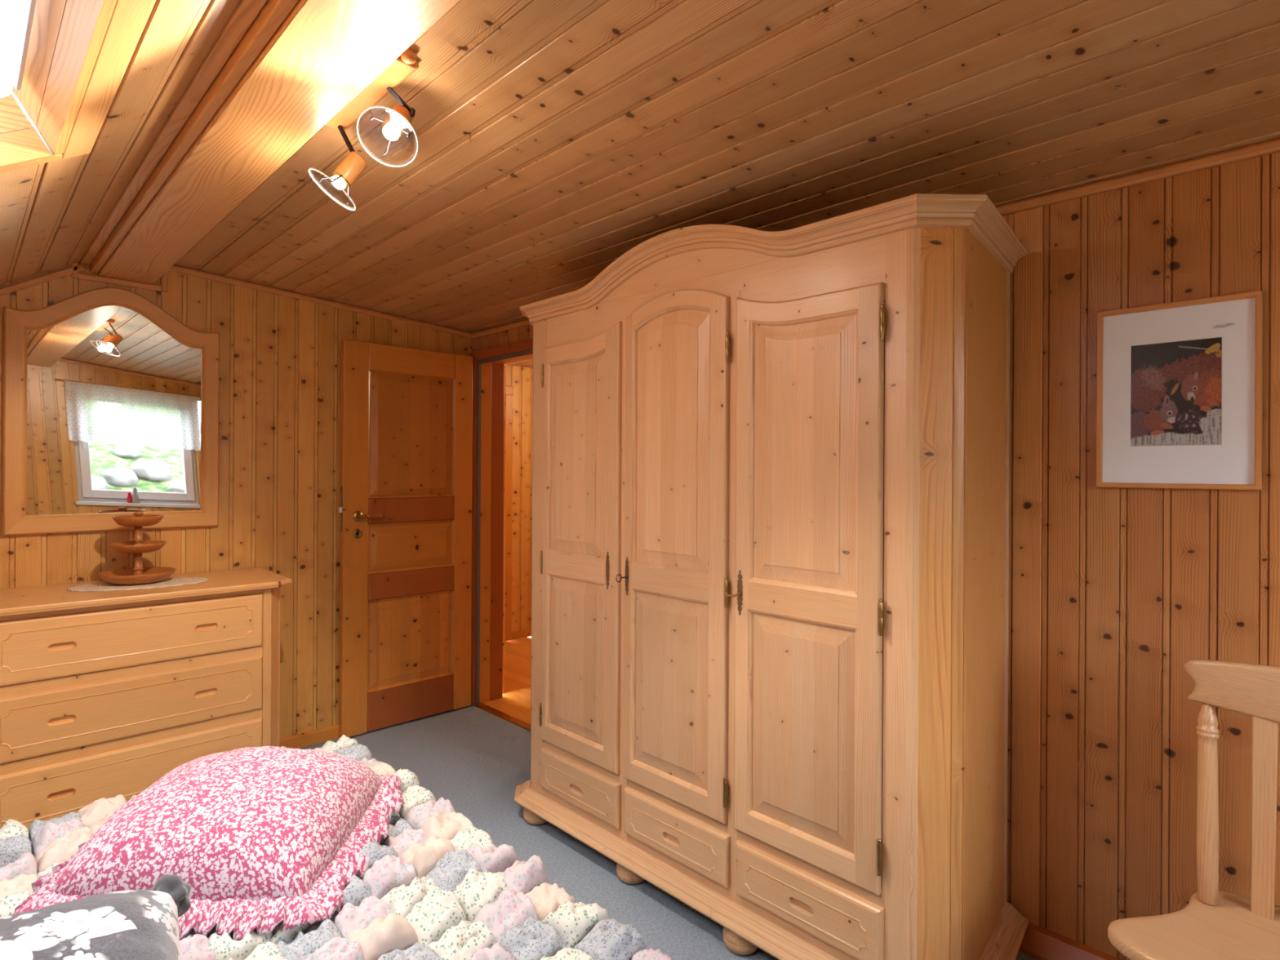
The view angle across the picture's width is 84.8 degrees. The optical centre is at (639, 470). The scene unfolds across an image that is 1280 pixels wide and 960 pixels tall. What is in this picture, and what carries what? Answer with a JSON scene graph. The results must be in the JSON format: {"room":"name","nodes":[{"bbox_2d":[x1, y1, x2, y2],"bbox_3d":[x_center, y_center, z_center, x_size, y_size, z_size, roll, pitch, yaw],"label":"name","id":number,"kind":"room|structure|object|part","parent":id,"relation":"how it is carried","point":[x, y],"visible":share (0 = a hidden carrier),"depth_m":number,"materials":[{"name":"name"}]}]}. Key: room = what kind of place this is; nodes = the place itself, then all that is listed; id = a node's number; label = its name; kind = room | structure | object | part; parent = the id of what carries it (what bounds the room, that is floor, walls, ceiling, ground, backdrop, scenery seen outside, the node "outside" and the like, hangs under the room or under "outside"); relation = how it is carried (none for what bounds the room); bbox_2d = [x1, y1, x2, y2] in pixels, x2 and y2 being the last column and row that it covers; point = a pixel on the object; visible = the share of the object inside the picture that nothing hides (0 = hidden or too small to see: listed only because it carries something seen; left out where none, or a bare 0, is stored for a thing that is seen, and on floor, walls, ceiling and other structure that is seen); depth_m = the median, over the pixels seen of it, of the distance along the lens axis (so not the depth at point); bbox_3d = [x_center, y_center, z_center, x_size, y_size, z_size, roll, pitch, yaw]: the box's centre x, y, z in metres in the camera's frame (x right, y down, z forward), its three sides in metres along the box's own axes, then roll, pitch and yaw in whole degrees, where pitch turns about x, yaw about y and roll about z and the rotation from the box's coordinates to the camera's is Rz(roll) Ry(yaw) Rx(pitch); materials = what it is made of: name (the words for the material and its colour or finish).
{"room":"bedroom","nodes":[
{"label":"bedroom","id":0,"kind":"room"},
{"bbox_2d":[0,0,240,286],"bbox_3d":[-1.267,-0.278,0.528,1.874,1.127,4.410,0,0,-44],"label":"ceiling","id":1,"kind":"structure","parent":0,"point":[51,213],"depth_m":1.64,"materials":[{"name":"brown wood"}]},
{"bbox_2d":[0,0,155,173],"bbox_3d":[-1.018,-0.615,0.785,0.788,0.642,1.400,0,0,-44],"label":"window","id":2,"kind":"structure","parent":1,"relation":"attached to","point":[80,52],"depth_m":1.25,"materials":[{"name":"brown wood"}]},
{"bbox_2d":[0,0,36,97],"bbox_3d":[-0.847,-0.704,0.868,0.178,0.173,1.151,0,0,-44],"label":"window pane","id":3,"kind":"object","parent":2,"relation":"attached to","point":[16,16],"visible":1,"depth_m":1.16,"materials":[{"name":"glass"}]},
{"bbox_3d":[-0.789,-0.734,0.925,0.015,0.019,1.151,0,0,-44],"label":"guide rail","id":4,"kind":"part","parent":3,"relation":"part of","materials":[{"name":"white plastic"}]},
{"bbox_2d":[0,262,472,738],"bbox_3d":[-2.197,0.197,2.683,3.515,2.184,0.007,0,0,-44],"label":"wall","id":5,"kind":"structure","parent":0,"point":[280,356],"depth_m":3.20,"materials":[{"name":"brown wood"}]},
{"bbox_2d":[2,287,219,535],"bbox_3d":[-2.065,-0.244,2.783,0.688,0.960,0.029,0,0,-44],"label":"wall mirror","id":6,"kind":"object","parent":5,"relation":"attached to","point":[111,401],"visible":1,"depth_m":2.75,"materials":[{"name":"brown wood"}]},
{"bbox_3d":[-2.070,-0.243,2.788,0.572,0.833,0.009,0,0,-44],"label":"glass","id":7,"kind":"part","parent":6,"relation":"part of","materials":[{"name":"white mirror"}]},
{"bbox_2d":[0,262,471,337],"bbox_3d":[-2.188,-0.283,2.673,3.510,1.161,0.016,0,0,-44],"label":"trim","id":8,"kind":"structure","parent":5,"relation":"attached to","point":[74,270],"depth_m":2.97,"materials":[{"name":"brown wood"}]},
{"bbox_2d":[279,724,340,748],"bbox_3d":[-2.446,1.256,2.428,2.810,0.062,0.016,0,0,-44],"label":"baseboard","id":9,"kind":"structure","parent":5,"relation":"attached to","point":[329,733],"depth_m":3.30,"materials":[{"name":"brown wood"}]},
{"bbox_2d":[338,339,472,737],"bbox_3d":[-1.171,0.329,3.587,0.714,1.914,0.093,0,0,-44],"label":"door","id":10,"kind":"structure","parent":5,"relation":"in","point":[406,413],"depth_m":3.57,"materials":[{"name":"brown wood"}]},
{"bbox_3d":[-1.431,0.182,3.363,0.004,0.220,0.020,0,0,-44],"label":"lock plate","id":11,"kind":"part","parent":10,"relation":"part of","materials":[{"name":"silver metal"}]},
{"bbox_3d":[-1.353,0.221,3.385,0.052,0.052,0.048,0,0,-44],"label":"handle","id":12,"kind":"part","parent":10,"relation":"part of","materials":[{"name":"gold metal"}]},
{"bbox_3d":[-1.184,1.188,3.617,0.469,0.195,0.039,0,0,-44],"label":"rail","id":13,"kind":"part","parent":10,"relation":"part of","materials":[{"name":"red wood"}]},
{"bbox_3d":[-1.173,0.866,3.607,0.472,0.449,0.013,0,0,-44],"label":"panel","id":14,"kind":"part","parent":10,"relation":"part of","materials":[{"name":"brown wood"}]},
{"bbox_3d":[-1.181,0.575,3.617,0.469,0.134,0.039,0,0,-44],"label":"rail","id":15,"kind":"part","parent":10,"relation":"part of","materials":[{"name":"red wood"}]},
{"bbox_3d":[-1.179,0.200,3.617,0.469,0.128,0.039,0,0,-44],"label":"rail","id":16,"kind":"part","parent":10,"relation":"part of","materials":[{"name":"red wood"}]},
{"bbox_3d":[-1.171,0.386,3.607,0.472,0.244,0.013,0,0,-44],"label":"panel","id":17,"kind":"part","parent":10,"relation":"part of","materials":[{"name":"brown wood"}]},
{"bbox_3d":[-1.175,-0.562,3.617,0.469,0.132,0.039,0,0,-44],"label":"rail","id":18,"kind":"part","parent":10,"relation":"part of","materials":[{"name":"brown wood"}]},
{"bbox_3d":[-1.168,-0.180,3.607,0.472,0.632,0.013,0,0,-44],"label":"panel","id":19,"kind":"part","parent":10,"relation":"part of","materials":[{"name":"brown wood"}]},
{"bbox_2d":[502,364,506,693],"bbox_3d":[0.005,0.240,3.246,0.030,2.120,4.430,0,0,-44],"label":"wall","id":20,"kind":"structure","parent":0,"point":[504,364],"depth_m":4.07,"materials":[{"name":"brown wood"}]},
{"bbox_2d":[506,364,532,631],"bbox_3d":[-0.510,0.237,5.845,2.950,2.120,0.007,0,0,-44],"label":"wall","id":21,"kind":"structure","parent":0,"point":[521,378],"depth_m":5.44,"materials":[{"name":"brown wood"}]},
{"bbox_2d":[504,385,513,640],"bbox_3d":[-1.312,0.322,5.095,0.855,1.942,0.105,0,0,-44],"label":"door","id":22,"kind":"structure","parent":21,"relation":"in","point":[508,389],"depth_m":5.33,"materials":[{"name":"red wood"}]},
{"bbox_3d":[-1.304,-0.613,5.091,0.855,0.072,0.095,0,0,-44],"label":"header casing","id":23,"kind":"part","parent":22,"relation":"part of","materials":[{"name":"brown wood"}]},
{"bbox_2d":[511,627,531,639],"bbox_3d":[-0.219,1.269,6.117,2.145,0.060,0.020,0,0,-44],"label":"baseboard","id":24,"kind":"structure","parent":21,"relation":"attached to","point":[527,632],"depth_m":5.42,"materials":[{"name":"brown wood"}]},
{"bbox_2d":[506,358,533,368],"bbox_3d":[1.052,-0.798,4.244,2.964,0.007,4.600,0,0,-44],"label":"ceiling","id":25,"kind":"structure","parent":0,"point":[525,363],"depth_m":5.26,"materials":[{"name":"brown wood"}]},
{"bbox_2d":[299,635,1037,959],"bbox_3d":[-0.058,1.328,2.804,6.950,0.064,6.119,0,0,-44],"label":"floor","id":26,"kind":"structure","parent":0,"point":[470,757],"depth_m":2.78,"materials":[{"name":"carpet"}]},
{"bbox_2d":[0,567,292,831],"bbox_3d":[-1.892,0.861,2.627,0.998,0.858,0.485,0,0,-44],"label":"dresser","id":27,"kind":"object","parent":26,"relation":"on","point":[104,694],"visible":0.86,"depth_m":2.44,"materials":[{"name":"brown wood"}]},
{"bbox_3d":[-1.915,1.069,2.318,0.076,0.027,0.014,0,0,-44],"label":"finger pull","id":28,"kind":"part","parent":27,"relation":"part of","materials":[{"name":"brown wood"}]},
{"bbox_3d":[-1.913,0.825,2.318,0.076,0.027,0.014,0,0,-44],"label":"finger pull","id":29,"kind":"part","parent":27,"relation":"part of","materials":[{"name":"brown wood"}]},
{"bbox_3d":[-1.912,0.581,2.318,0.076,0.027,0.014,0,0,-44],"label":"finger pull","id":30,"kind":"part","parent":27,"relation":"part of","materials":[{"name":"brown wood"}]},
{"bbox_3d":[-1.774,0.952,2.475,0.798,0.043,0.018,0,0,-44],"label":"rail","id":31,"kind":"part","parent":27,"relation":"part of","materials":[{"name":"brown wood"}]},
{"bbox_3d":[-1.773,0.707,2.475,0.798,0.043,0.018,0,0,-44],"label":"rail","id":32,"kind":"part","parent":27,"relation":"part of","materials":[{"name":"brown wood"}]},
{"bbox_3d":[-1.771,1.070,2.470,0.798,0.207,0.030,0,0,-44],"label":"drawer","id":33,"kind":"part","parent":27,"relation":"part of","materials":[{"name":"brown wood"}]},
{"bbox_3d":[-1.771,0.468,2.475,0.798,0.018,0.018,0,0,-44],"label":"rail","id":34,"kind":"part","parent":27,"relation":"part of","materials":[{"name":"brown wood"}]},
{"bbox_3d":[-1.769,0.825,2.470,0.798,0.207,0.030,0,0,-44],"label":"drawer","id":35,"kind":"part","parent":27,"relation":"part of","materials":[{"name":"brown wood"}]},
{"bbox_3d":[-1.768,0.581,2.470,0.798,0.205,0.030,0,0,-44],"label":"drawer","id":36,"kind":"part","parent":27,"relation":"part of","materials":[{"name":"brown wood"}]},
{"bbox_2d":[66,577,208,591],"bbox_3d":[-1.895,0.429,2.660,0.437,0.005,0.263,0,0,-44],"label":"doily","id":37,"kind":"object","parent":27,"relation":"on","point":[175,581],"visible":0.77,"depth_m":2.60,"materials":[{"name":"fabric"}]},
{"bbox_2d":[97,511,176,585],"bbox_3d":[-1.915,0.291,2.674,0.244,0.268,0.244,0,0,-44],"label":"tiered stand","id":38,"kind":"object","parent":37,"relation":"on","point":[139,575],"visible":1,"depth_m":2.65,"materials":[{"name":"brown wood"}]},
{"bbox_2d":[97,567,176,585],"bbox_3d":[-1.916,0.405,2.674,0.244,0.042,0.244,0,0,-44],"label":"bowl","id":39,"kind":"object","parent":38,"relation":"on","point":[135,575],"depth_m":2.64,"materials":[{"name":"brown wood"}]},
{"bbox_2d":[111,514,164,526],"bbox_3d":[-1.915,0.191,2.674,0.162,0.038,0.162,0,0,-44],"label":"bowl","id":40,"kind":"object","parent":38,"relation":"on","point":[135,520],"depth_m":2.63,"materials":[{"name":"brown wood"}]},
{"bbox_2d":[109,540,166,553],"bbox_3d":[-1.915,0.292,2.674,0.180,0.036,0.180,0,0,-44],"label":"bowl","id":41,"kind":"object","parent":38,"relation":"on","point":[135,546],"depth_m":2.63,"materials":[{"name":"brown wood"}]},
{"bbox_3d":[-1.915,0.257,2.674,0.034,0.095,0.034,0,0,-44],"label":"stem","id":42,"kind":"part","parent":38,"relation":"part of","materials":[{"name":"brown wood"}]},
{"bbox_3d":[-1.916,0.364,2.674,0.036,0.110,0.036,0,0,-44],"label":"stem","id":43,"kind":"part","parent":38,"relation":"part of","materials":[{"name":"brown wood"}]},
{"bbox_3d":[-1.915,0.180,2.674,0.036,0.047,0.036,0,0,-44],"label":"knob","id":44,"kind":"part","parent":38,"relation":"part of","materials":[{"name":"brown wood"}]},
{"bbox_3d":[-1.617,0.826,2.608,0.076,0.027,0.014,0,0,-44],"label":"finger pull","id":45,"kind":"part","parent":27,"relation":"part of","materials":[{"name":"brown wood"}]},
{"bbox_3d":[-1.615,0.582,2.608,0.076,0.027,0.014,0,0,-44],"label":"finger pull","id":46,"kind":"part","parent":27,"relation":"part of","materials":[{"name":"brown wood"}]},
{"bbox_3d":[-1.475,0.876,2.762,0.031,0.832,0.026,0,0,-44],"label":"corner post","id":47,"kind":"part","parent":27,"relation":"part of","materials":[{"name":"brown wood"}]},
{"bbox_3d":[-1.466,0.876,2.805,0.014,0.832,0.085,0,0,-6],"label":"corner post","id":48,"kind":"part","parent":27,"relation":"part of","materials":[{"name":"brown wood"}]},
{"bbox_2d":[474,702,530,731],"bbox_3d":[-0.638,1.293,3.616,0.052,0.007,0.731,0,0,-44],"label":"threshold","id":49,"kind":"object","parent":26,"relation":"on","point":[491,710],"visible":0.64,"depth_m":3.68,"materials":[{"name":"brown wood"}]},
{"bbox_2d":[514,193,1028,959],"bbox_3d":[0.292,0.298,2.260,0.618,2.007,1.706,0,0,-44],"label":"wardrobe","id":50,"kind":"object","parent":26,"relation":"on","point":[770,519],"visible":1,"depth_m":1.83,"materials":[{"name":"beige wood"}]},
{"bbox_3d":[-0.428,1.210,2.658,0.089,0.043,0.108,0,0,-5],"label":"moulding","id":51,"kind":"part","parent":50,"relation":"part of","materials":[{"name":"brown wood"}]},
{"bbox_3d":[-0.432,-0.584,2.657,0.094,0.056,0.100,0,0,-44],"label":"cornice","id":52,"kind":"part","parent":50,"relation":"part of","materials":[{"name":"brown wood"}]},
{"bbox_3d":[-0.375,0.324,2.617,0.032,1.768,0.114,0,0,-44],"label":"corner post","id":53,"kind":"part","parent":50,"relation":"part of","materials":[{"name":"brown wood"}]},
{"bbox_3d":[-0.226,0.646,2.424,0.013,0.553,0.317,0,0,-44],"label":"panel","id":54,"kind":"part","parent":50,"relation":"part of","materials":[{"name":"brown wood"}]},
{"bbox_3d":[-0.214,1.095,2.407,0.014,0.027,0.074,0,0,-44],"label":"finger pull","id":55,"kind":"part","parent":50,"relation":"part of","materials":[{"name":"brown wood"}]},
{"bbox_3d":[-0.222,-0.055,2.424,0.013,0.702,0.317,0,0,-44],"label":"panel","id":56,"kind":"part","parent":50,"relation":"part of","materials":[{"name":"brown wood"}]},
{"bbox_3d":[-0.212,1.084,2.409,0.020,0.144,0.416,0,0,-44],"label":"drawer","id":57,"kind":"part","parent":50,"relation":"part of","materials":[{"name":"brown wood"}]},
{"bbox_3d":[-0.208,0.248,2.412,0.018,1.466,0.405,0,0,-44],"label":"door","id":58,"kind":"part","parent":50,"relation":"part of","materials":[{"name":"brown wood"}]},
{"bbox_3d":[0.087,0.648,2.104,0.013,0.553,0.320,0,0,-44],"label":"panel","id":59,"kind":"part","parent":50,"relation":"part of","materials":[{"name":"brown wood"}]},
{"bbox_3d":[0.090,-0.096,2.104,0.013,0.787,0.320,0,0,-44],"label":"panel","id":60,"kind":"part","parent":50,"relation":"part of","materials":[{"name":"brown wood"}]},
{"bbox_3d":[0.097,1.097,2.089,0.014,0.027,0.074,0,0,-44],"label":"finger pull","id":61,"kind":"part","parent":50,"relation":"part of","materials":[{"name":"brown wood"}]},
{"bbox_3d":[0.093,1.213,2.091,0.090,0.042,1.513,0,0,-44],"label":"moulding","id":62,"kind":"part","parent":50,"relation":"part of","materials":[{"name":"brown wood"}]},
{"bbox_3d":[0.098,0.223,2.099,0.018,1.520,0.412,0,0,-44],"label":"door","id":63,"kind":"part","parent":50,"relation":"part of","materials":[{"name":"brown wood"}]},
{"bbox_3d":[0.099,1.086,2.092,0.020,0.144,0.417,0,0,-44],"label":"drawer","id":64,"kind":"part","parent":50,"relation":"part of","materials":[{"name":"brown wood"}]},
{"bbox_3d":[0.118,0.996,2.109,0.030,0.051,1.306,0,0,-44],"label":"drawer rail","id":65,"kind":"part","parent":50,"relation":"part of","materials":[{"name":"brown wood"}]},
{"bbox_3d":[0.103,-0.630,2.092,0.068,0.154,1.504,0,0,-44],"label":"cornice","id":66,"kind":"part","parent":50,"relation":"part of","materials":[{"name":"brown wood"}]},
{"bbox_3d":[0.410,1.098,1.769,0.014,0.027,0.074,0,0,-44],"label":"finger pull","id":67,"kind":"part","parent":50,"relation":"part of","materials":[{"name":"brown wood"}]},
{"bbox_3d":[0.405,0.650,1.779,0.013,0.553,0.321,0,0,-44],"label":"panel","id":68,"kind":"part","parent":50,"relation":"part of","materials":[{"name":"brown wood"}]},
{"bbox_3d":[0.409,-0.054,1.779,0.013,0.707,0.321,0,0,-44],"label":"panel","id":69,"kind":"part","parent":50,"relation":"part of","materials":[{"name":"brown wood"}]},
{"bbox_3d":[0.412,0.253,1.778,0.018,1.462,0.422,0,0,-44],"label":"door","id":70,"kind":"part","parent":50,"relation":"part of","materials":[{"name":"brown wood"}]},
{"bbox_3d":[0.412,1.087,1.772,0.020,0.144,0.421,0,0,-44],"label":"drawer","id":71,"kind":"part","parent":50,"relation":"part of","materials":[{"name":"brown wood"}]},
{"bbox_3d":[0.128,0.376,2.116,0.010,1.650,1.306,0,0,-44],"label":"panel","id":72,"kind":"part","parent":50,"relation":"part of","materials":[{"name":"brown wood"}]},
{"bbox_3d":[0.625,0.329,1.614,0.121,1.768,0.056,0,0,15],"label":"corner post","id":73,"kind":"part","parent":50,"relation":"part of","materials":[{"name":"brown wood"}]},
{"bbox_3d":[0.664,0.330,1.593,0.080,1.768,0.029,0,0,9],"label":"corner post","id":74,"kind":"part","parent":50,"relation":"part of","materials":[{"name":"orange wood"}]},
{"bbox_3d":[0.681,-0.578,1.566,0.156,0.057,0.068,0,0,-1],"label":"cornice","id":75,"kind":"part","parent":50,"relation":"part of","materials":[{"name":"brown wood"}]},
{"bbox_3d":[0.720,0.330,1.597,0.041,1.768,0.034,0,0,-12],"label":"corner post","id":76,"kind":"part","parent":50,"relation":"part of","materials":[{"name":"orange wood"}]},
{"bbox_3d":[0.875,0.330,1.762,0.458,1.770,0.059,0,0,-44],"label":"panel","id":77,"kind":"part","parent":50,"relation":"part of","materials":[{"name":"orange wood"}]},
{"bbox_3d":[0.884,-0.577,1.747,0.068,0.057,0.488,0,0,38],"label":"cornice","id":78,"kind":"part","parent":50,"relation":"part of","materials":[{"name":"brown wood"}]},
{"bbox_3d":[0.874,1.217,1.744,0.089,0.043,0.494,0,0,38],"label":"moulding","id":79,"kind":"part","parent":50,"relation":"part of","materials":[{"name":"brown wood"}]},
{"bbox_2d":[1107,658,1279,959],"bbox_3d":[1.199,0.838,1.171,0.397,0.940,0.661,0,0,-44],"label":"wooden chair","id":80,"kind":"object","parent":26,"relation":"on","point":[1215,924],"visible":1,"depth_m":1.35,"materials":[{"name":"brown wood"}]},
{"bbox_3d":[1.198,0.873,1.171,0.397,0.031,0.661,0,0,-44],"label":"seat","id":81,"kind":"part","parent":80,"relation":"part of","materials":[{"name":"brown wood"}]},
{"bbox_3d":[1.140,0.664,1.407,0.035,0.390,0.061,0,0,37],"label":"post","id":82,"kind":"part","parent":80,"relation":"part of","materials":[{"name":"brown wood"}]},
{"bbox_3d":[1.293,0.425,1.260,0.048,0.113,0.504,0,0,-44],"label":"crest rail","id":83,"kind":"part","parent":80,"relation":"part of","materials":[{"name":"brown wood"}]},
{"bbox_3d":[-0.878,1.093,0.745,1.895,0.405,2.045,0,0,-44],"label":"bed","id":84,"kind":"object","parent":26,"relation":"on","visible":0},
{"bbox_2d":[0,734,671,959],"bbox_3d":[-0.901,0.973,0.926,1.852,0.373,1.947,0,0,-44],"label":"bedspread","id":85,"kind":"object","parent":84,"relation":"on","point":[437,886],"visible":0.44,"depth_m":1.34,"materials":[{"name":"beige fabric"}]},
{"bbox_2d":[0,874,191,959],"bbox_3d":[-0.801,0.690,0.821,0.493,0.201,0.494,0,0,-36],"label":"pillow","id":86,"kind":"object","parent":85,"relation":"on","point":[126,924],"visible":1,"depth_m":0.94,"materials":[{"name":"fabric"}]},
{"bbox_2d":[13,746,403,940],"bbox_3d":[-0.875,0.742,1.536,0.616,0.198,0.616,0,0,-2],"label":"pillow","id":87,"kind":"object","parent":85,"relation":"on","point":[261,837],"visible":0.93,"depth_m":1.36,"materials":[{"name":"fabric"}]},
{"bbox_2d":[174,0,1279,333],"bbox_3d":[0.127,-0.805,1.890,1.700,0.111,4.410,0,0,-44],"label":"ceiling","id":88,"kind":"structure","parent":0,"point":[557,139],"depth_m":1.62,"materials":[{"name":"brown wood"}]},
{"bbox_2d":[80,0,459,284],"bbox_3d":[-0.550,-0.829,1.226,0.233,0.147,4.369,0,0,-44],"label":"ceiling beam","id":89,"kind":"structure","parent":88,"relation":"attached to","point":[277,72],"depth_m":1.48,"materials":[{"name":"brown wood"}]},
{"bbox_2d":[308,47,418,210],"bbox_3d":[-0.618,-0.749,1.579,0.130,0.218,0.461,0,0,-44],"label":"ceiling spotlight","id":90,"kind":"object","parent":88,"relation":"attached to","point":[397,122],"visible":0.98,"depth_m":1.53,"materials":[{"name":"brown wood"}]},
{"bbox_3d":[-0.728,-0.703,1.698,0.037,0.038,0.034,0,0,-44],"label":"bulb","id":91,"kind":"part","parent":90,"relation":"part of","materials":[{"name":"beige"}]},
{"bbox_3d":[-0.710,-0.796,1.700,0.054,0.093,0.022,0,0,-44],"label":"arm","id":92,"kind":"part","parent":90,"relation":"part of","materials":[{"name":"grey metal"}]},
{"bbox_3d":[-0.533,-0.730,1.505,0.036,0.038,0.035,0,0,-44],"label":"bulb","id":93,"kind":"part","parent":90,"relation":"part of","materials":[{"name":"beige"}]},
{"bbox_3d":[-0.529,-0.812,1.528,0.073,0.060,0.021,0,0,-39],"label":"arm","id":94,"kind":"part","parent":90,"relation":"part of","materials":[{"name":"grey metal"}]},
{"bbox_3d":[-0.468,-0.841,1.419,0.032,0.032,0.024,0,0,-44],"label":"knob","id":95,"kind":"part","parent":90,"relation":"part of","materials":[{"name":"brown wood"}]},
{"bbox_2d":[471,151,1279,959],"bbox_3d":[0.625,0.233,2.383,4.371,2.140,0.007,0,0,44],"label":"wall","id":96,"kind":"structure","parent":0,"point":[1113,590],"depth_m":1.79,"materials":[{"name":"brown wood"}]},
{"bbox_2d":[470,338,533,705],"bbox_3d":[-0.555,0.320,3.627,0.187,1.955,0.959,0,0,-44],"label":"door frame","id":97,"kind":"structure","parent":96,"relation":"attached to","point":[488,364],"depth_m":3.91,"materials":[{"name":"brown wood"}]},
{"bbox_3d":[-0.921,0.343,3.879,0.016,1.905,0.030,0,0,-44],"label":"casing","id":98,"kind":"part","parent":97,"relation":"part of","materials":[{"name":"red wood"}]},
{"bbox_3d":[-0.609,-0.633,3.570,0.022,0.050,0.959,0,0,-44],"label":"header casing","id":99,"kind":"part","parent":97,"relation":"part of","materials":[{"name":"red wood"}]},
{"bbox_2d":[469,137,1279,338],"bbox_3d":[0.621,-0.741,2.375,4.372,0.034,0.018,0,0,44],"label":"trim","id":100,"kind":"structure","parent":96,"relation":"attached to","point":[1273,146],"depth_m":1.76,"materials":[{"name":"brown wood"}]},
{"bbox_2d":[1018,921,1121,959],"bbox_3d":[0.895,1.275,2.072,3.542,0.060,0.055,0,0,44],"label":"baseboard","id":101,"kind":"structure","parent":96,"relation":"attached to","point":[1039,943],"depth_m":1.86,"materials":[{"name":"red wood"}]},
{"bbox_2d":[1095,290,1262,489],"bbox_3d":[1.301,-0.183,1.706,0.321,0.453,0.021,0,0,44],"label":"picture","id":102,"kind":"object","parent":96,"relation":"attached to","point":[1180,407],"visible":1,"depth_m":1.70,"materials":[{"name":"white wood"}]},
{"bbox_2d":[1130,337,1222,445],"bbox_3d":[1.304,-0.188,1.709,0.177,0.253,0.001,0,0,44],"label":"print","id":103,"kind":"object","parent":102,"relation":"attached to","point":[1175,387],"depth_m":1.71}
]}

